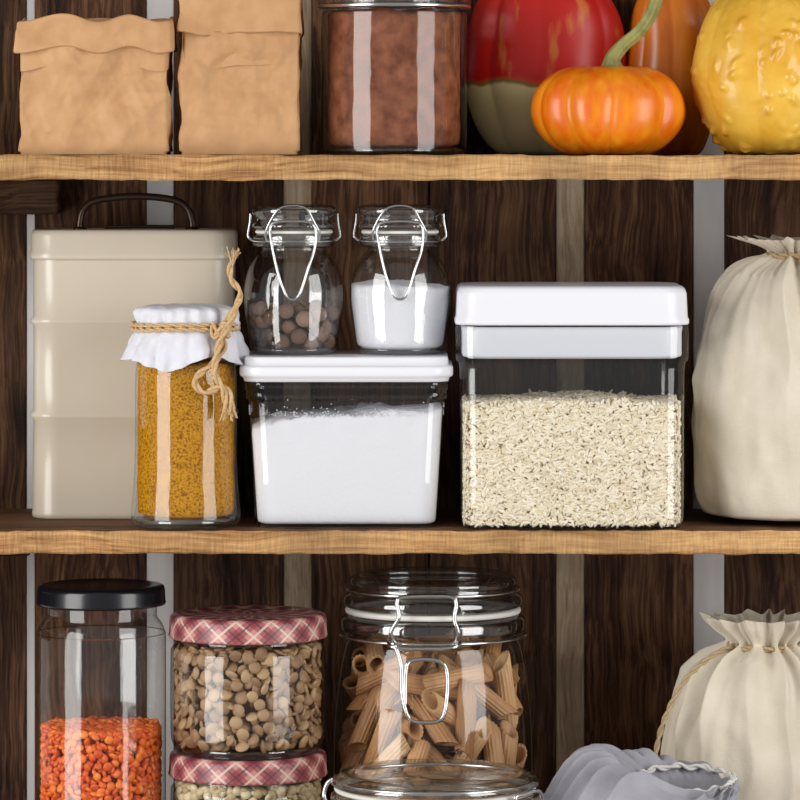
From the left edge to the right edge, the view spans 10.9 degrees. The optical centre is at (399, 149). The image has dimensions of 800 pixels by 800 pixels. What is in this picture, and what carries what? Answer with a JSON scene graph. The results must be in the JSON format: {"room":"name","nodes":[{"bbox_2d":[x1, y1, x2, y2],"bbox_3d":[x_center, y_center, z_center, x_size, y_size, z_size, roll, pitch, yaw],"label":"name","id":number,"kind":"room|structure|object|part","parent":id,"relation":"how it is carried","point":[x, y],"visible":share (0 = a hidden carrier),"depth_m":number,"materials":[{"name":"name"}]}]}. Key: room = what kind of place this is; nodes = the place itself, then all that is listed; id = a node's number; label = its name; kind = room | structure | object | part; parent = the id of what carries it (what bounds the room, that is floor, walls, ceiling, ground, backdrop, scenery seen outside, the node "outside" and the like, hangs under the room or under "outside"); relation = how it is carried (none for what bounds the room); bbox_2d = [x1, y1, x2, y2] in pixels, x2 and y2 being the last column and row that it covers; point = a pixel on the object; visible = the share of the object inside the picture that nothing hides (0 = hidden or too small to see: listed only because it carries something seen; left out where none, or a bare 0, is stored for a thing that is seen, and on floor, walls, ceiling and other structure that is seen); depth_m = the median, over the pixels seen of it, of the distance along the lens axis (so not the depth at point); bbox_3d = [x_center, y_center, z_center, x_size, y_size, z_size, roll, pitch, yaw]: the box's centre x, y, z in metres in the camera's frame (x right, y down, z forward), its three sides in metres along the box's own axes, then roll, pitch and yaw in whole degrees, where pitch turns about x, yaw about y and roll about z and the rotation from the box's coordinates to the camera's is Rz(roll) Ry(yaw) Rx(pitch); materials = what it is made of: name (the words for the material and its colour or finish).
{"room":"pantry","nodes":[
{"label":"pantry","id":0,"kind":"room"},
{"bbox_2d":[283,0,584,745],"bbox_3d":[0.000,0.029,2.735,3.000,2.000,0.070,0,0,0],"label":"wall","id":1,"kind":"structure","parent":0,"point":[428,0],"depth_m":2.70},
{"bbox_2d":[0,0,799,799],"bbox_3d":[0.002,0.122,2.531,0.711,0.694,0.311,0,0,0],"label":"shelf unit","id":2,"kind":"object","parent":1,"relation":"attached to","point":[670,217],"visible":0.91,"depth_m":2.68,"materials":[{"name":"brown wood"}]},
{"bbox_2d":[13,13,177,154],"bbox_3d":[-0.184,-0.040,2.559,0.098,0.085,0.071,0,0,0],"label":"paper bag","id":3,"kind":"object","parent":2,"relation":"on","point":[90,86],"visible":1,"depth_m":2.53,"materials":[{"name":"brown paper"}]},
{"bbox_2d":[36,578,165,799],"bbox_3d":[-0.183,0.359,2.572,0.080,0.187,0.080,0,0,0],"label":"jar","id":4,"kind":"object","parent":2,"relation":"on","point":[93,757],"visible":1,"depth_m":2.54,"materials":[{"name":"clear glass"}]},
{"bbox_3d":[-0.183,0.272,2.572,0.080,0.012,0.080,0,0,0],"label":"lid","id":5,"kind":"part","parent":4,"relation":"part of","materials":[{"name":"black metal"}]},
{"bbox_3d":[-0.183,0.363,2.572,0.080,0.180,0.080,0,0,0],"label":"glass","id":6,"kind":"part","parent":4,"relation":"part of","materials":[{"name":"clear glass"}]},
{"bbox_2d":[30,193,238,518],"bbox_3d":[-0.166,0.128,2.628,0.129,0.202,0.064,0,0,0],"label":"tin","id":7,"kind":"object","parent":2,"relation":"on","point":[89,283],"visible":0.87,"depth_m":2.60,"materials":[{"name":"beige metal"}]},
{"bbox_3d":[-0.200,0.049,2.628,0.009,0.002,0.009,0,0,0],"label":"handle mount","id":8,"kind":"part","parent":7,"relation":"part of","materials":[{"name":"brown metal"}]},
{"bbox_3d":[-0.166,0.059,2.628,0.129,0.018,0.064,0,0,0],"label":"lid","id":9,"kind":"part","parent":7,"relation":"part of","materials":[{"name":"beige metal"}]},
{"bbox_3d":[-0.165,0.039,2.628,0.075,0.024,0.005,0,0,0],"label":"handle","id":10,"kind":"part","parent":7,"relation":"part of","materials":[{"name":"brown metal"}]},
{"bbox_3d":[-0.130,0.049,2.628,0.009,0.002,0.009,0,0,0],"label":"handle mount","id":11,"kind":"part","parent":7,"relation":"part of","materials":[{"name":"brown metal"}]},
{"bbox_2d":[120,247,249,527],"bbox_3d":[-0.131,0.143,2.555,0.078,0.171,0.076,0,0,5],"label":"jar","id":12,"kind":"object","parent":2,"relation":"on","point":[186,413],"visible":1,"depth_m":2.53,"materials":[{"name":"clear glass"}]},
{"bbox_3d":[-0.130,0.168,2.554,0.067,0.122,0.067,0,0,0],"label":"glass","id":13,"kind":"part","parent":12,"relation":"part of","materials":[{"name":"clear glass"}]},
{"bbox_3d":[-0.130,0.225,2.554,0.061,0.006,0.061,0,0,0],"label":"glass","id":14,"kind":"part","parent":12,"relation":"part of","materials":[{"name":"clear glass"}]},
{"bbox_2d":[177,0,303,154],"bbox_3d":[-0.097,-0.052,2.561,0.076,0.111,0.063,0,0,0],"label":"paper bag","id":15,"kind":"object","parent":2,"relation":"on","point":[240,65],"visible":1,"depth_m":2.54,"materials":[{"name":"brown paper"}]},
{"bbox_2d":[168,744,327,799],"bbox_3d":[-0.093,0.410,2.575,0.098,0.084,0.098,0,0,6],"label":"jar","id":16,"kind":"object","parent":2,"relation":"on","point":[298,777],"visible":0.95,"depth_m":2.54,"materials":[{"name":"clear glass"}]},
{"bbox_2d":[168,605,327,759],"bbox_3d":[-0.093,0.326,2.575,0.098,0.084,0.098,0,0,6],"label":"jar","id":17,"kind":"object","parent":16,"relation":"on","point":[247,677],"visible":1,"depth_m":2.54,"materials":[{"name":"clear glass"}]},
{"bbox_3d":[-0.093,0.291,2.575,0.098,0.014,0.098,0,0,0],"label":"plaid lid","id":18,"kind":"part","parent":17,"relation":"part of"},
{"bbox_3d":[-0.093,0.365,2.575,0.085,0.005,0.085,0,0,0],"label":"glass","id":19,"kind":"part","parent":17,"relation":"part of","materials":[{"name":"clear glass"}]},
{"bbox_2d":[240,350,452,527],"bbox_3d":[-0.032,0.176,2.572,0.129,0.104,0.092,0,0,0],"label":"container","id":20,"kind":"object","parent":2,"relation":"on","point":[360,463],"visible":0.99,"depth_m":2.54,"materials":[{"name":"clear plastic"}]},
{"bbox_2d":[244,204,343,354],"bbox_3d":[-0.065,0.079,2.568,0.062,0.091,0.064,0,0,0],"label":"jar","id":21,"kind":"object","parent":20,"relation":"on","point":[310,326],"visible":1,"depth_m":2.55,"materials":[{"name":"clear glass"}]},
{"bbox_3d":[-0.065,0.041,2.569,0.052,0.015,0.052,0,0,0],"label":"glass lid","id":22,"kind":"part","parent":21,"relation":"part of","materials":[{"name":"clear glass"}]},
{"bbox_3d":[-0.065,0.122,2.569,0.051,0.005,0.051,0,0,0],"label":"glass","id":23,"kind":"part","parent":21,"relation":"part of","materials":[{"name":"clear glass"}]},
{"bbox_3d":[-0.032,0.132,2.572,0.129,0.015,0.092,0,0,0],"label":"lid","id":24,"kind":"part","parent":20,"relation":"part of","materials":[{"name":"white plastic"}]},
{"bbox_2d":[350,204,449,354],"bbox_3d":[0.000,0.079,2.568,0.062,0.091,0.065,0,0,0],"label":"jar","id":25,"kind":"object","parent":20,"relation":"on","point":[389,315],"visible":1,"depth_m":2.55,"materials":[{"name":"clear glass"}]},
{"bbox_3d":[0.000,0.041,2.569,0.052,0.015,0.052,0,0,0],"label":"glass lid","id":26,"kind":"part","parent":25,"relation":"part of","materials":[{"name":"clear glass"}]},
{"bbox_3d":[0.000,0.122,2.569,0.051,0.005,0.051,0,0,0],"label":"glass","id":27,"kind":"part","parent":25,"relation":"part of","materials":[{"name":"clear glass"}]},
{"bbox_2d":[317,2,470,154],"bbox_3d":[-0.004,-0.051,2.569,0.094,0.108,0.094,0,0,0],"label":"jar","id":28,"kind":"object","parent":2,"relation":"on","point":[394,72],"visible":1,"depth_m":2.54,"materials":[{"name":"clear glass"}]},
{"bbox_3d":[-0.004,0.001,2.569,0.083,0.004,0.083,0,0,0],"label":"glass","id":29,"kind":"part","parent":28,"relation":"part of","materials":[{"name":"clear glass"}]},
{"bbox_2d":[333,566,532,799],"bbox_3d":[0.021,0.357,2.602,0.123,0.190,0.128,0,0,0],"label":"jar","id":30,"kind":"object","parent":2,"relation":"on","point":[451,697],"visible":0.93,"depth_m":2.57,"materials":[{"name":"clear glass"}]},
{"bbox_3d":[0.021,0.273,2.604,0.112,0.020,0.112,0,0,0],"label":"glass lid","id":31,"kind":"part","parent":30,"relation":"part of","materials":[{"name":"clear glass"}]},
{"bbox_3d":[0.021,0.369,2.604,0.124,0.168,0.124,0,0,0],"label":"glass","id":32,"kind":"part","parent":30,"relation":"part of","materials":[{"name":"clear glass"}]},
{"bbox_2d":[322,758,543,799],"bbox_3d":[0.019,0.409,2.473,0.130,0.087,0.128,0,0,0],"label":"jar","id":33,"kind":"object","parent":2,"relation":"on","point":[414,788],"visible":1,"depth_m":2.46,"materials":[{"name":"clear glass"}]},
{"bbox_2d":[464,0,626,154],"bbox_3d":[0.091,-0.052,2.644,0.105,0.111,0.068,0,0,0],"label":"squash","id":34,"kind":"object","parent":2,"relation":"on","point":[512,46],"visible":0.71,"depth_m":2.62,"materials":[{"name":"red food"}]},
{"bbox_2d":[454,282,688,528],"bbox_3d":[0.104,0.155,2.573,0.142,0.146,0.100,0,0,0],"label":"container","id":35,"kind":"object","parent":2,"relation":"on","point":[588,459],"visible":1,"depth_m":2.53,"materials":[{"name":"clear plastic"}]},
{"bbox_3d":[0.104,0.094,2.573,0.142,0.023,0.100,0,0,0],"label":"lid","id":36,"kind":"part","parent":35,"relation":"part of","materials":[{"name":"white plastic"}]},
{"bbox_2d":[531,0,685,154],"bbox_3d":[0.128,-0.050,2.566,0.095,0.106,0.082,0,0,0],"label":"pumpkin","id":37,"kind":"object","parent":2,"relation":"on","point":[610,108],"visible":1,"depth_m":2.54,"materials":[{"name":"orange food"}]},
{"bbox_3d":[0.141,-0.076,2.566,0.040,0.056,0.018,0,0,0],"label":"stem","id":38,"kind":"part","parent":37,"relation":"part of","materials":[{"name":"green plant"}]},
{"bbox_2d":[536,744,739,799],"bbox_3d":[0.140,0.403,2.485,0.122,0.099,0.103,0,0,0],"label":"sack","id":39,"kind":"object","parent":2,"relation":"on","point":[592,771],"visible":1,"depth_m":2.47,"materials":[{"name":"grey fabric"}]},
{"bbox_2d":[626,0,709,154],"bbox_3d":[0.172,-0.050,2.647,0.062,0.107,0.056,0,0,0],"label":"squash","id":40,"kind":"object","parent":2,"relation":"on","point":[668,47],"visible":0.52,"depth_m":2.62,"materials":[{"name":"orange food"}]},
{"bbox_2d":[654,609,799,799],"bbox_3d":[0.222,0.369,2.592,0.139,0.164,0.108,0,0,0],"label":"sack","id":41,"kind":"object","parent":2,"relation":"on","point":[734,704],"visible":0.91,"depth_m":2.56,"materials":[{"name":"fabric"}]},
{"bbox_2d":[690,0,799,154],"bbox_3d":[0.227,-0.060,2.570,0.098,0.127,0.092,0,0,0],"label":"gourd","id":42,"kind":"object","parent":2,"relation":"on","point":[745,69],"visible":1,"depth_m":2.54,"materials":[{"name":"yellow food"}]},
{"bbox_2d":[691,235,799,520],"bbox_3d":[0.248,0.139,2.587,0.135,0.172,0.119,0,0,0],"label":"sack","id":43,"kind":"object","parent":2,"relation":"on","point":[745,422],"visible":1,"depth_m":2.55,"materials":[{"name":"fabric"}]}
]}

